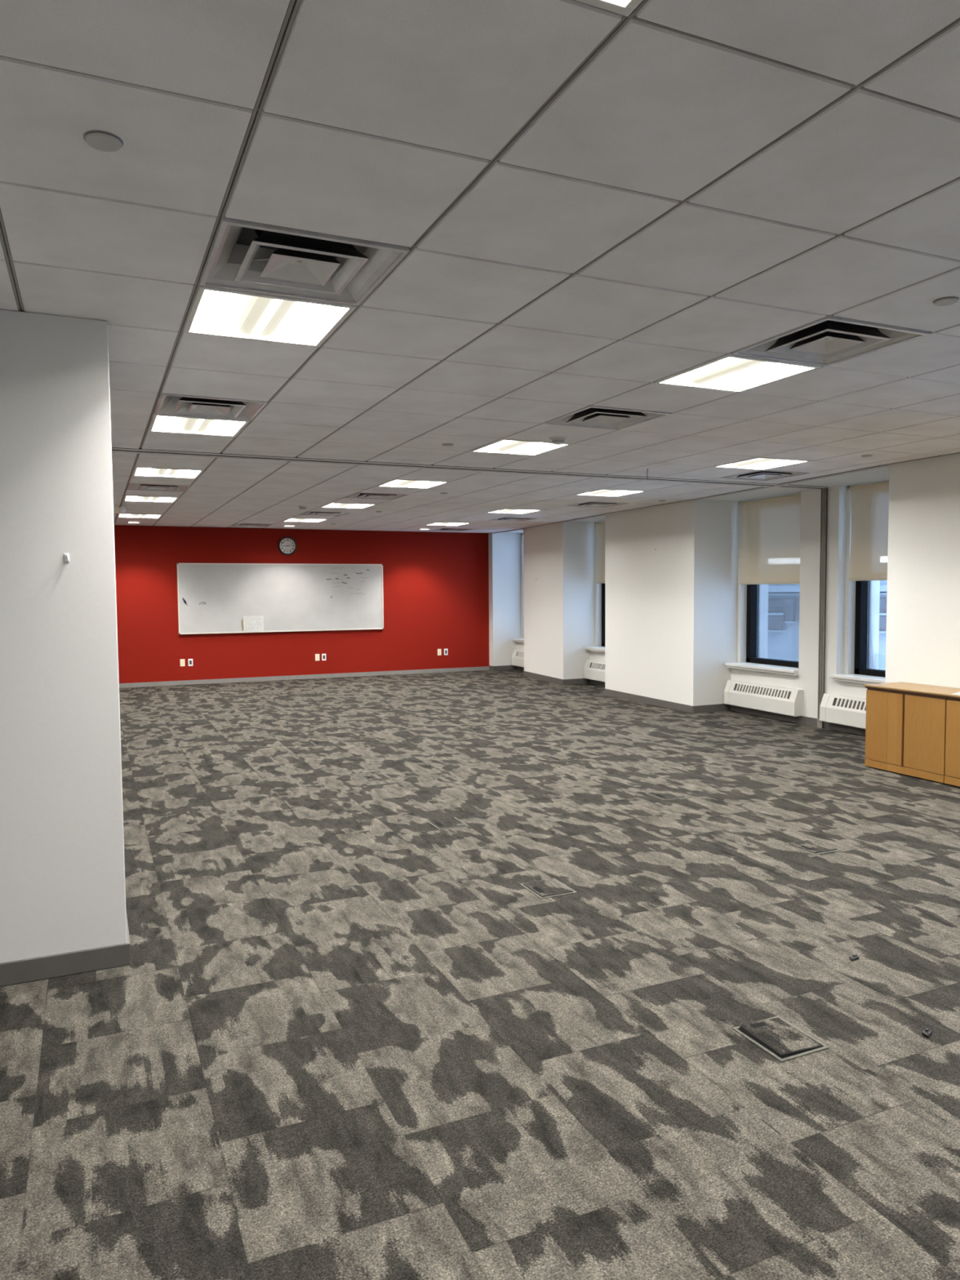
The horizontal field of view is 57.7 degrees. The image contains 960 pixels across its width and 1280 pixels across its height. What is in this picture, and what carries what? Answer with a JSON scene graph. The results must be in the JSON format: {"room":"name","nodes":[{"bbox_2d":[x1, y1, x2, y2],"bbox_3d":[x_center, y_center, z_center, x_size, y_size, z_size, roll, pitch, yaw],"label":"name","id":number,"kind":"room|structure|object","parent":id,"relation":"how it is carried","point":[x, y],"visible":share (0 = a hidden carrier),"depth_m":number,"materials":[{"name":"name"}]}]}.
{"room":"empty office space","nodes":[
{"label":"empty office space","id":0,"kind":"room"},
{"bbox_2d":[0,309,127,963],"bbox_3d":[-2.484,0.033,3.920,1.550,2.718,1.230,-2,4,-24],"label":"wall pillar","id":1,"kind":"structure","parent":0,"point":[63,888],"depth_m":3.58,"materials":[{"name":"paint"}]},
{"bbox_2d":[0,908,130,986],"bbox_3d":[-2.469,1.341,3.997,1.562,0.094,1.254,-2,4,-24],"label":"baseboard","id":2,"kind":"structure","parent":1,"relation":"attached to","point":[28,970],"depth_m":3.64,"materials":[{"name":"grey rubber"}]},
{"bbox_2d":[63,553,69,563],"bbox_3d":[-1.688,-0.334,3.562,0.020,0.041,0.035,-2,4,-24],"label":"wall hook","id":3,"kind":"object","parent":1,"relation":"attached to","point":[66,556],"visible":1,"depth_m":3.57,"materials":[{"name":"grey plastic"}]},
{"bbox_2d":[114,524,488,683],"bbox_3d":[-3.869,-0.810,15.632,9.000,3.079,0.200,-2,4,-24],"label":"wall","id":4,"kind":"structure","parent":0,"point":[436,584],"depth_m":15.87,"materials":[{"name":"red paint"}]},
{"bbox_2d":[180,658,185,666],"bbox_3d":[-5.125,0.392,15.020,0.078,0.124,0.010,-2,4,-24],"label":"power outlet","id":5,"kind":"object","parent":4,"relation":"attached to","point":[182,660],"visible":1,"depth_m":15.02,"materials":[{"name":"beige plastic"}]},
{"bbox_2d":[187,658,192,666],"bbox_3d":[-5.004,0.388,15.073,0.078,0.124,0.011,-2,4,-24],"label":"outlet","id":6,"kind":"object","parent":4,"relation":"attached to","point":[190,660],"visible":1,"depth_m":15.07,"materials":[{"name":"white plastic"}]},
{"bbox_2d":[176,563,383,634],"bbox_3d":[-3.498,-0.759,15.656,3.660,1.220,0.061,-2,4,-24],"label":"whiteboard","id":7,"kind":"object","parent":4,"relation":"attached to","point":[290,597],"visible":1,"depth_m":15.60,"materials":[{"name":"plastic"}]},
{"bbox_2d":[241,615,263,631],"bbox_3d":[-4.014,-0.289,15.413,0.375,0.272,0.010,-2,4,-24],"label":"paper sheet","id":8,"kind":"object","parent":7,"relation":"attached to","point":[255,623],"visible":1,"depth_m":15.42,"materials":[{"name":"white paper"}]},
{"bbox_2d":[278,536,297,555],"bbox_3d":[-3.453,-1.687,15.637,0.330,0.330,0.044,-2,4,-24],"label":"wall clock","id":9,"kind":"object","parent":4,"relation":"attached to","point":[286,545],"visible":1,"depth_m":15.63,"materials":[{"name":"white plastic"}]},
{"bbox_2d":[119,666,489,688],"bbox_3d":[-3.773,0.693,15.640,8.690,0.074,0.012,-2,4,-24],"label":"baseboard","id":10,"kind":"structure","parent":4,"relation":"attached to","point":[486,668],"depth_m":15.83,"materials":[{"name":"grey rubber"}]},
{"bbox_2d":[0,669,959,1279],"bbox_3d":[0.220,1.213,7.770,9.950,0.120,18.070,-2,4,-24],"label":"floor","id":11,"kind":"structure","parent":0,"point":[342,1036],"depth_m":3.32,"materials":[{"name":"carpet"}]},
{"bbox_2d":[281,720,302,725],"bbox_3d":[-2.270,1.006,10.555,0.216,0.011,0.248,-2,4,-24],"label":"box","id":12,"kind":"object","parent":11,"relation":"on","point":[296,722],"visible":1,"depth_m":10.54,"materials":[{"name":"metal"}]},
{"bbox_2d":[310,739,334,745],"bbox_3d":[-1.659,1.080,9.188,0.216,0.011,0.248,-2,4,-24],"label":"box","id":13,"kind":"object","parent":11,"relation":"on","point":[327,741],"visible":1,"depth_m":9.16,"materials":[{"name":"metal"}]},
{"bbox_2d":[360,773,391,781],"bbox_3d":[-0.892,1.173,7.474,0.216,0.011,0.248,-2,4,-24],"label":"box","id":14,"kind":"object","parent":11,"relation":"on","point":[379,776],"visible":1,"depth_m":7.45,"materials":[{"name":"metal"}]},
{"bbox_2d":[382,696,398,699],"bbox_3d":[-1.333,0.862,12.941,0.216,0.011,0.248,-2,4,-24],"label":"box","id":15,"kind":"object","parent":11,"relation":"on","point":[393,697],"visible":1,"depth_m":12.87,"materials":[{"name":"carpet"}]},
{"bbox_2d":[422,711,444,715],"bbox_3d":[-0.600,0.951,11.300,0.216,0.011,0.248,-2,4,-24],"label":"box","id":16,"kind":"object","parent":11,"relation":"on","point":[428,713],"visible":1,"depth_m":11.27,"materials":[{"name":"carpet"}]},
{"bbox_2d":[426,817,469,830],"bbox_3d":[-0.223,1.254,5.978,0.216,0.011,0.248,-2,4,-24],"label":"box","id":17,"kind":"object","parent":11,"relation":"on","point":[451,822],"visible":1,"depth_m":5.95,"materials":[{"name":"metal"}]},
{"bbox_2d":[466,727,491,732],"bbox_3d":[-0.012,1.022,9.987,0.216,0.011,0.248,-2,4,-24],"label":"box","id":18,"kind":"object","parent":11,"relation":"on","point":[473,729],"visible":1,"depth_m":9.95,"materials":[{"name":"carpet"}]},
{"bbox_2d":[520,878,577,898],"bbox_3d":[0.364,1.325,4.665,0.216,0.011,0.248,-2,4,-24],"label":"box","id":19,"kind":"object","parent":11,"relation":"on","point":[552,887],"visible":1,"depth_m":4.64,"materials":[{"name":"carpet"}]},
{"bbox_2d":[549,702,569,706],"bbox_3d":[1.090,0.895,12.052,0.216,0.011,0.248,-2,4,-24],"label":"box","id":20,"kind":"object","parent":11,"relation":"on","point":[560,704],"visible":1,"depth_m":12.00,"materials":[{"name":"carpet"}]},
{"bbox_2d":[544,755,577,761],"bbox_3d":[0.767,1.116,8.245,0.216,0.011,0.248,-2,4,-24],"label":"box","id":21,"kind":"object","parent":11,"relation":"on","point":[559,757],"visible":1,"depth_m":8.22,"materials":[{"name":"carpet"}]},
{"bbox_2d":[602,716,627,720],"bbox_3d":[1.673,0.966,10.748,0.216,0.011,0.248,-2,4,-24],"label":"box","id":22,"kind":"object","parent":11,"relation":"on","point":[613,718],"visible":1,"depth_m":10.69,"materials":[{"name":"carpet"}]},
{"bbox_2d":[645,790,687,799],"bbox_3d":[1.439,1.198,6.741,0.216,0.011,0.248,-2,4,-24],"label":"box","id":23,"kind":"object","parent":11,"relation":"on","point":[664,795],"visible":1,"depth_m":6.70,"materials":[{"name":"metal"}]},
{"bbox_2d":[697,738,727,744],"bbox_3d":[2.423,1.057,9.071,0.216,0.011,0.248,-2,4,-24],"label":"box","id":24,"kind":"object","parent":11,"relation":"on","point":[712,741],"visible":1,"depth_m":9.04,"materials":[{"name":"metal"}]},
{"bbox_2d":[732,1015,829,1062],"bbox_3d":[1.065,1.411,3.097,0.216,0.034,0.248,-2,4,-24],"label":"box","id":25,"kind":"object","parent":11,"relation":"on","point":[776,1036],"visible":1,"depth_m":3.07,"materials":[{"name":"black plastic"}]},
{"bbox_2d":[784,839,841,854],"bbox_3d":[2.051,1.272,5.373,0.216,0.011,0.248,-2,4,-24],"label":"box","id":26,"kind":"object","parent":11,"relation":"on","point":[810,846],"visible":1,"depth_m":5.34,"materials":[{"name":"metal"}]},
{"bbox_2d":[826,769,866,777],"bbox_3d":[3.137,1.143,7.475,0.216,0.011,0.248,-2,4,-24],"label":"box","id":27,"kind":"object","parent":11,"relation":"on","point":[844,773],"visible":1,"depth_m":7.45,"materials":[{"name":"metal"}]},
{"bbox_2d":[849,954,859,960],"bbox_3d":[1.608,1.365,3.752,0.054,0.016,0.025,-2,4,-31],"label":"clip","id":28,"kind":"object","parent":11,"relation":"on","point":[855,957],"visible":1,"depth_m":3.74,"materials":[{"name":"grey metal"}]},
{"bbox_2d":[864,688,947,783],"bbox_3d":[3.790,0.790,7.476,0.455,0.705,0.787,-2,4,-24],"label":"base cabinet","id":29,"kind":"object","parent":11,"relation":"on","point":[905,733],"visible":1,"depth_m":7.35,"materials":[{"name":"brown wood"}]},
{"bbox_2d":[922,1027,932,1038],"bbox_3d":[1.596,1.402,3.115,0.025,0.016,0.054,3,4,42],"label":"clip","id":30,"kind":"object","parent":11,"relation":"on","point":[926,1033],"visible":1,"depth_m":3.11,"materials":[{"name":"grey metal"}]},
{"bbox_2d":[944,697,959,786],"bbox_3d":[4.114,0.829,6.751,0.455,0.705,0.790,-2,4,-24],"label":"base cabinet","id":31,"kind":"object","parent":11,"relation":"on","point":[952,774],"visible":1,"depth_m":6.96,"materials":[{"name":"brown wood"}]},
{"bbox_2d":[863,681,959,699],"bbox_3d":[3.946,0.443,7.093,0.474,0.030,1.612,-2,4,-24],"label":"countertop","id":32,"kind":"structure","parent":31,"relation":"on","point":[905,687],"depth_m":7.40,"materials":[{"name":"brown wood"}]},
{"bbox_2d":[0,0,959,533],"bbox_3d":[0.198,-1.791,7.598,9.950,0.460,18.070,-2,4,-24],"label":"ceiling","id":33,"kind":"structure","parent":0,"point":[590,205],"depth_m":2.66,"materials":[{"name":"tile"}]},
{"bbox_2d":[83,129,123,151],"bbox_3d":[-0.934,-1.237,2.162,0.092,0.014,0.092,-2,4,-24],"label":"sprinkler","id":34,"kind":"object","parent":33,"relation":"attached to","point":[102,140],"visible":1,"depth_m":2.15,"materials":[{"name":"grey plastic"}]},
{"bbox_2d":[113,506,126,513],"bbox_3d":[-4.728,-1.677,11.186,0.347,0.105,0.085,-2,4,-24],"label":"emergency light","id":35,"kind":"object","parent":33,"relation":"attached to","point":[122,509],"visible":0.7,"depth_m":11.19,"materials":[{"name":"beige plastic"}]},
{"bbox_2d":[117,513,162,518],"bbox_3d":[-4.996,-1.903,12.790,0.594,0.174,0.614,-2,4,-24],"label":"ceiling light","id":36,"kind":"object","parent":33,"relation":"attached to","point":[119,515],"visible":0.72,"depth_m":12.98,"materials":[{"name":"grey plastic"}]},
{"bbox_2d":[130,514,146,516],"bbox_3d":[-4.995,-1.861,12.793,0.250,0.068,0.530,-2,4,-24],"label":"ceiling light","id":37,"kind":"object","parent":36,"relation":"on","point":[131,515],"depth_m":12.86,"materials":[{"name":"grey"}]},
{"bbox_2d":[123,495,178,502],"bbox_3d":[-3.968,-1.779,10.492,0.594,0.174,0.614,-2,4,-24],"label":"ceiling light","id":38,"kind":"object","parent":33,"relation":"attached to","point":[126,498],"visible":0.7,"depth_m":10.68,"materials":[{"name":"grey plastic"}]},
{"bbox_2d":[126,482,190,492],"bbox_3d":[-3.454,-1.780,9.339,0.598,0.312,0.598,-2,4,-24],"label":"ceiling vent","id":39,"kind":"object","parent":33,"relation":"in","point":[140,486],"visible":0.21,"depth_m":9.42,"materials":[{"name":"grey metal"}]},
{"bbox_2d":[132,466,204,478],"bbox_3d":[-2.940,-1.655,8.194,0.594,0.174,0.614,-2,4,-24],"label":"ceiling light","id":40,"kind":"object","parent":33,"relation":"attached to","point":[138,471],"visible":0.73,"depth_m":8.38,"materials":[{"name":"grey plastic"}]},
{"bbox_2d":[147,413,249,436],"bbox_3d":[-1.912,-1.530,5.896,0.594,0.174,0.614,-2,4,-24],"label":"ceiling light","id":41,"kind":"object","parent":33,"relation":"attached to","point":[159,423],"visible":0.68,"depth_m":6.07,"materials":[{"name":"grey plastic"}]},
{"bbox_2d":[153,392,267,421],"bbox_3d":[-1.656,-1.562,5.318,0.598,0.312,0.598,-2,4,-24],"label":"ceiling vent","id":42,"kind":"object","parent":33,"relation":"in","point":[169,404],"visible":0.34,"depth_m":5.38,"materials":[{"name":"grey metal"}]},
{"bbox_2d":[231,523,272,526],"bbox_3d":[-3.840,-2.083,14.679,0.598,0.312,0.598,-2,4,-24],"label":"ceiling vent","id":43,"kind":"object","parent":33,"relation":"in","point":[235,524],"visible":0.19,"depth_m":14.74,"materials":[{"name":"white metal"}]},
{"bbox_2d":[183,284,356,347],"bbox_3d":[-0.885,-1.406,3.598,0.594,0.174,0.614,-2,4,-24],"label":"ceiling light","id":44,"kind":"object","parent":33,"relation":"attached to","point":[220,312],"visible":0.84,"depth_m":3.75,"materials":[{"name":"grey plastic"}]},
{"bbox_2d":[297,505,307,509],"bbox_3d":[-2.326,-1.740,11.456,0.134,0.046,0.134,-2,4,-24],"label":"smoke detector","id":45,"kind":"object","parent":33,"relation":"attached to","point":[301,507],"visible":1,"depth_m":11.42,"materials":[{"name":"white plastic"}]},
{"bbox_2d":[200,217,409,305],"bbox_3d":[-0.628,-1.438,3.020,0.598,0.312,0.598,-2,4,-24],"label":"ceiling vent","id":46,"kind":"object","parent":33,"relation":"in","point":[244,255],"visible":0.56,"depth_m":3.05,"materials":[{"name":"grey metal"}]},
{"bbox_2d":[282,517,328,522],"bbox_3d":[-2.769,-1.976,13.782,0.594,0.174,0.614,-2,4,-24],"label":"ceiling light","id":47,"kind":"object","parent":33,"relation":"attached to","point":[305,520],"visible":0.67,"depth_m":13.98,"materials":[{"name":"grey plastic"}]},
{"bbox_2d":[299,511,349,515],"bbox_3d":[-2.256,-1.977,12.629,0.598,0.312,0.598,-2,4,-24],"label":"ceiling vent","id":48,"kind":"object","parent":33,"relation":"in","point":[308,513],"visible":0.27,"depth_m":12.68,"materials":[{"name":"grey metal"}]},
{"bbox_2d":[320,502,375,508],"bbox_3d":[-1.742,-1.852,11.484,0.594,0.174,0.614,-2,4,-24],"label":"ceiling light","id":49,"kind":"object","parent":33,"relation":"attached to","point":[345,505],"visible":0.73,"depth_m":11.67,"materials":[{"name":"grey plastic"}]},
{"bbox_2d":[333,503,355,506],"bbox_3d":[-1.741,-1.810,11.486,0.250,0.068,0.530,-2,4,-24],"label":"ceiling light","id":50,"kind":"object","parent":49,"relation":"on","point":[335,504],"depth_m":11.58,"materials":[{"name":"white plastic"}]},
{"bbox_2d":[345,492,408,499],"bbox_3d":[-1.228,-1.853,10.331,0.598,0.312,0.598,-2,4,-24],"label":"ceiling vent","id":51,"kind":"object","parent":33,"relation":"in","point":[359,495],"visible":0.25,"depth_m":10.38,"materials":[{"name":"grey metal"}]},
{"bbox_2d":[376,478,448,488],"bbox_3d":[-0.714,-1.728,9.186,0.594,0.174,0.614,-2,4,-24],"label":"ceiling light","id":52,"kind":"object","parent":33,"relation":"attached to","point":[395,482],"visible":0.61,"depth_m":9.36,"materials":[{"name":"grey plastic"}]},
{"bbox_2d":[393,480,417,485],"bbox_3d":[-0.713,-1.686,9.188,0.250,0.068,0.530,-2,4,-24],"label":"ceiling light","id":53,"kind":"object","parent":52,"relation":"on","point":[397,482],"depth_m":9.26,"materials":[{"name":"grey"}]},
{"bbox_2d":[426,521,469,525],"bbox_3d":[-0.543,-2.050,14.774,0.594,0.174,0.614,-2,4,-24],"label":"ceiling light","id":54,"kind":"object","parent":33,"relation":"attached to","point":[437,523],"visible":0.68,"depth_m":14.95,"materials":[{"name":"grey plastic"}]},
{"bbox_2d":[441,443,453,446],"bbox_3d":[-0.248,-1.503,6.704,0.092,0.014,0.092,-2,4,-24],"label":"sprinkler","id":55,"kind":"object","parent":33,"relation":"attached to","point":[442,444],"visible":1,"depth_m":6.68,"materials":[{"name":"grey plastic"}]},
{"bbox_2d":[432,528,472,531],"bbox_3d":[-0.500,-2.193,16.167,0.598,0.312,0.598,-2,4,-24],"label":"ceiling vent","id":56,"kind":"object","parent":33,"relation":"in","point":[441,529],"visible":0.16,"depth_m":16.14,"materials":[{"name":"grey metal"}]},
{"bbox_2d":[111,447,827,489],"bbox_3d":[-0.255,-1.572,7.962,9.005,0.023,0.132,-2,4,-24],"label":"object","id":57,"kind":"structure","parent":33,"relation":"attached to","point":[140,451],"depth_m":7.89,"materials":[{"name":"metal"}]},
{"bbox_2d":[489,516,536,521],"bbox_3d":[0.527,-2.068,13.869,0.598,0.312,0.598,-2,4,-24],"label":"ceiling vent","id":58,"kind":"object","parent":33,"relation":"in","point":[504,518],"visible":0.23,"depth_m":13.88,"materials":[{"name":"grey metal"}]},
{"bbox_2d":[486,508,541,514],"bbox_3d":[0.485,-1.925,12.476,0.594,0.174,0.614,-2,4,-24],"label":"ceiling light","id":59,"kind":"object","parent":33,"relation":"attached to","point":[503,510],"visible":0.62,"depth_m":12.62,"materials":[{"name":"grey plastic"}]},
{"bbox_2d":[470,438,572,455],"bbox_3d":[0.314,-1.603,6.888,0.594,0.174,0.614,-2,4,-24],"label":"ceiling light","id":60,"kind":"object","parent":33,"relation":"attached to","point":[503,446],"visible":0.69,"depth_m":7.04,"materials":[{"name":"grey plastic"}]},
{"bbox_2d":[492,440,530,451],"bbox_3d":[0.314,-1.562,6.890,0.250,0.068,0.530,-2,4,-24],"label":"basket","id":61,"kind":"object","parent":60,"relation":"on","point":[503,446],"depth_m":6.93,"materials":[{"name":"grey plastic"}]},
{"bbox_2d":[549,435,567,444],"bbox_3d":[0.579,-1.474,6.454,0.134,0.046,0.134,-2,4,-24],"label":"smoke detector","id":62,"kind":"object","parent":33,"relation":"attached to","point":[557,440],"visible":1,"depth_m":6.42,"materials":[{"name":"white plastic"}]},
{"bbox_2d":[566,501,628,507],"bbox_3d":[1.555,-1.944,11.571,0.598,0.312,0.598,-2,4,-24],"label":"ceiling vent","id":63,"kind":"object","parent":33,"relation":"in","point":[590,504],"visible":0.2,"depth_m":11.57,"materials":[{"name":"grey metal"}]},
{"bbox_2d":[544,404,671,430],"bbox_3d":[0.827,-1.604,5.735,0.598,0.312,0.598,-2,4,-24],"label":"ceiling vent","id":64,"kind":"object","parent":33,"relation":"in","point":[590,416],"visible":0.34,"depth_m":5.76,"materials":[{"name":"grey metal"}]},
{"bbox_2d":[575,0,643,16],"bbox_3d":[0.143,-1.282,1.300,0.594,0.174,0.614,-2,4,-24],"label":"ceiling light","id":65,"kind":"object","parent":33,"relation":"attached to","point":[625,7],"visible":1,"depth_m":1.67,"materials":[{"name":"white plastic"}]},
{"bbox_2d":[573,488,645,497],"bbox_3d":[1.513,-1.801,10.178,0.594,0.174,0.614,-2,4,-24],"label":"ceiling light","id":66,"kind":"object","parent":33,"relation":"attached to","point":[600,492],"visible":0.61,"depth_m":10.31,"materials":[{"name":"grey plastic"}]},
{"bbox_2d":[591,489,614,494],"bbox_3d":[1.513,-1.759,10.180,0.250,0.068,0.530,-2,4,-24],"label":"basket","id":67,"kind":"object","parent":66,"relation":"on","point":[602,491],"depth_m":10.23,"materials":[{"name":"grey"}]},
{"bbox_2d":[653,353,821,392],"bbox_3d":[1.342,-1.479,4.590,0.594,0.174,0.614,-2,4,-24],"label":"ceiling light","id":68,"kind":"object","parent":33,"relation":"attached to","point":[729,372],"visible":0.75,"depth_m":4.67,"materials":[{"name":"grey plastic"}]},
{"bbox_2d":[684,356,768,384],"bbox_3d":[1.342,-1.437,4.592,0.250,0.068,0.530,-2,4,-24],"label":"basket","id":69,"kind":"object","parent":68,"relation":"on","point":[714,373],"depth_m":4.59,"materials":[{"name":"grey plastic"}]},
{"bbox_2d":[712,456,811,470],"bbox_3d":[2.540,-1.677,7.880,0.594,0.174,0.614,-2,4,-24],"label":"ceiling light","id":70,"kind":"object","parent":33,"relation":"attached to","point":[759,463],"visible":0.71,"depth_m":7.97,"materials":[{"name":"grey plastic"}]},
{"bbox_2d":[720,470,809,480],"bbox_3d":[2.840,-1.789,8.698,0.598,0.312,0.598,-2,4,-24],"label":"ceiling vent","id":71,"kind":"object","parent":33,"relation":"in","point":[764,475],"visible":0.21,"depth_m":8.70,"materials":[{"name":"grey metal"}]},
{"bbox_2d":[731,315,928,366],"bbox_3d":[1.598,-1.511,4.012,0.598,0.312,0.598,-2,4,-24],"label":"ceiling vent","id":72,"kind":"object","parent":33,"relation":"in","point":[828,340],"visible":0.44,"depth_m":4.01,"materials":[{"name":"grey metal"}]},
{"bbox_2d":[933,296,959,306],"bbox_3d":[1.828,-1.330,3.420,0.092,0.014,0.092,-2,4,-24],"label":"sprinkler","id":73,"kind":"object","parent":33,"relation":"attached to","point":[948,300],"visible":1,"depth_m":3.40,"materials":[{"name":"grey plastic"}]},
{"bbox_2d":[488,453,959,718],"bbox_3d":[3.991,0.491,9.418,1.480,5.079,18.070,-2,4,-24],"label":"wall","id":74,"kind":"structure","parent":0,"point":[671,570],"depth_m":11.27,"materials":[{"name":"painted drywall"},{"name":"white paint"}]},
{"bbox_2d":[511,649,524,667],"bbox_3d":[0.909,0.374,16.879,0.145,0.313,1.103,-2,4,-23],"label":"baseboard heater","id":75,"kind":"object","parent":74,"relation":"attached to","point":[517,657],"visible":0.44,"depth_m":17.12,"materials":[{"name":"white metal"}]},
{"bbox_2d":[515,651,524,657],"bbox_3d":[0.892,0.300,16.831,0.069,0.098,0.871,-2,4,-24],"label":"grille","id":76,"kind":"object","parent":75,"relation":"attached to","point":[518,654],"depth_m":17.08,"materials":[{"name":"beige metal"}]},
{"bbox_2d":[512,533,524,642],"bbox_3d":[1.046,-1.028,16.908,0.407,2.161,1.080,-2,4,-24],"label":"window","id":77,"kind":"structure","parent":74,"relation":"in","point":[519,640],"depth_m":17.36,"materials":[{"name":"white paint"}]},
{"bbox_2d":[583,659,604,682],"bbox_3d":[2.066,0.523,14.138,0.145,0.313,1.303,-2,4,-23],"label":"baseboard heater","id":78,"kind":"object","parent":74,"relation":"attached to","point":[593,669],"visible":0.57,"depth_m":14.40,"materials":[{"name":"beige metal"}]},
{"bbox_2d":[589,662,604,670],"bbox_3d":[2.049,0.449,14.090,0.073,0.098,1.071,-2,4,-24],"label":"grille","id":79,"kind":"object","parent":78,"relation":"attached to","point":[593,666],"depth_m":14.35,"materials":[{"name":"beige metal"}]},
{"bbox_2d":[584,520,604,652],"bbox_3d":[2.218,-0.877,14.122,0.410,2.161,1.350,-2,4,-24],"label":"window","id":80,"kind":"structure","parent":74,"relation":"in","point":[599,646],"depth_m":14.72,"materials":[{"name":"white paint"}]},
{"bbox_2d":[595,521,604,583],"bbox_3d":[2.200,-1.424,14.046,0.036,1.012,1.240,-2,4,-24],"label":"roller blind","id":81,"kind":"object","parent":80,"relation":"attached to","point":[600,526],"visible":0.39,"depth_m":14.49,"materials":[{"name":"fabric"}]},
{"bbox_2d":[488,665,865,735],"bbox_3d":[3.767,0.990,9.325,0.876,0.094,17.662,-2,4,-21],"label":"baseboard","id":82,"kind":"structure","parent":74,"relation":"attached to","point":[808,721],"depth_m":11.38,"materials":[{"name":"grey rubber"}]},
{"bbox_2d":[491,452,959,533],"bbox_3d":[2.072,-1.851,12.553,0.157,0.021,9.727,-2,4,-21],"label":"trim","id":83,"kind":"structure","parent":74,"relation":"attached to","point":[886,465],"depth_m":9.43,"materials":[{"name":"white paint"}]},
{"bbox_2d":[724,493,800,675],"bbox_3d":[3.649,-0.698,10.826,0.488,2.161,1.215,-2,4,-24],"label":"window","id":84,"kind":"structure","parent":74,"relation":"in","point":[768,615],"depth_m":11.08,"materials":[{"name":"white paint"}]},
{"bbox_2d":[738,493,800,584],"bbox_3d":[3.589,-1.220,10.749,0.036,1.062,1.135,-2,4,-24],"label":"roller blind","id":85,"kind":"object","parent":84,"relation":"attached to","point":[770,528],"visible":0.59,"depth_m":10.75,"materials":[{"name":"fabric"}]},
{"bbox_2d":[724,680,803,716],"bbox_3d":[3.483,0.706,10.771,0.145,0.313,1.273,-2,4,-23],"label":"baseboard heater","id":86,"kind":"object","parent":74,"relation":"attached to","point":[788,701],"visible":1,"depth_m":10.64,"materials":[{"name":"white metal"}]},
{"bbox_2d":[733,683,791,698],"bbox_3d":[3.471,0.631,10.725,0.040,0.098,1.040,-2,4,-23],"label":"grille","id":87,"kind":"object","parent":86,"relation":"attached to","point":[757,691],"depth_m":10.72,"materials":[{"name":"white metal"}]},
{"bbox_2d":[817,488,827,728],"bbox_3d":[3.877,-0.350,9.864,0.043,2.706,0.064,-2,4,-24],"label":"trim","id":88,"kind":"structure","parent":74,"relation":"attached to","point":[824,498],"depth_m":9.85,"materials":[{"name":"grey metal"}]},
{"bbox_2d":[819,693,866,728],"bbox_3d":[4.147,0.788,9.251,0.145,0.313,1.303,-2,4,-23],"label":"baseboard heater","id":89,"kind":"object","parent":74,"relation":"attached to","point":[846,710],"visible":0.38,"depth_m":9.52,"materials":[{"name":"white metal"}]},
{"bbox_2d":[832,697,866,711],"bbox_3d":[4.134,0.714,9.206,0.040,0.098,1.070,-2,4,-23],"label":"grille","id":90,"kind":"object","parent":89,"relation":"attached to","point":[838,704],"depth_m":9.47,"materials":[{"name":"white metal"}]},
{"bbox_2d":[829,480,888,684],"bbox_3d":[4.371,-0.611,9.210,0.490,2.161,1.250,-2,4,-24],"label":"window","id":91,"kind":"structure","parent":74,"relation":"in","point":[860,647],"depth_m":9.69,"materials":[{"name":"white paint"}]},
{"bbox_2d":[848,480,888,581],"bbox_3d":[4.304,-1.143,9.110,0.036,1.037,1.115,-2,4,-24],"label":"roller blind","id":92,"kind":"object","parent":91,"relation":"attached to","point":[869,503],"visible":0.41,"depth_m":9.37,"materials":[{"name":"fabric"}]},
{"label":"outside","id":93,"kind":"structure","parent":0,"visible":0},
{"bbox_2d":[878,580,887,670],"bbox_3d":[8.987,-3.617,28.705,26.180,25.000,1.550,1,3,19],"label":"stone building","id":94,"kind":"structure","parent":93,"point":[883,584],"depth_m":27.28,"materials":[{"name":"stone"}]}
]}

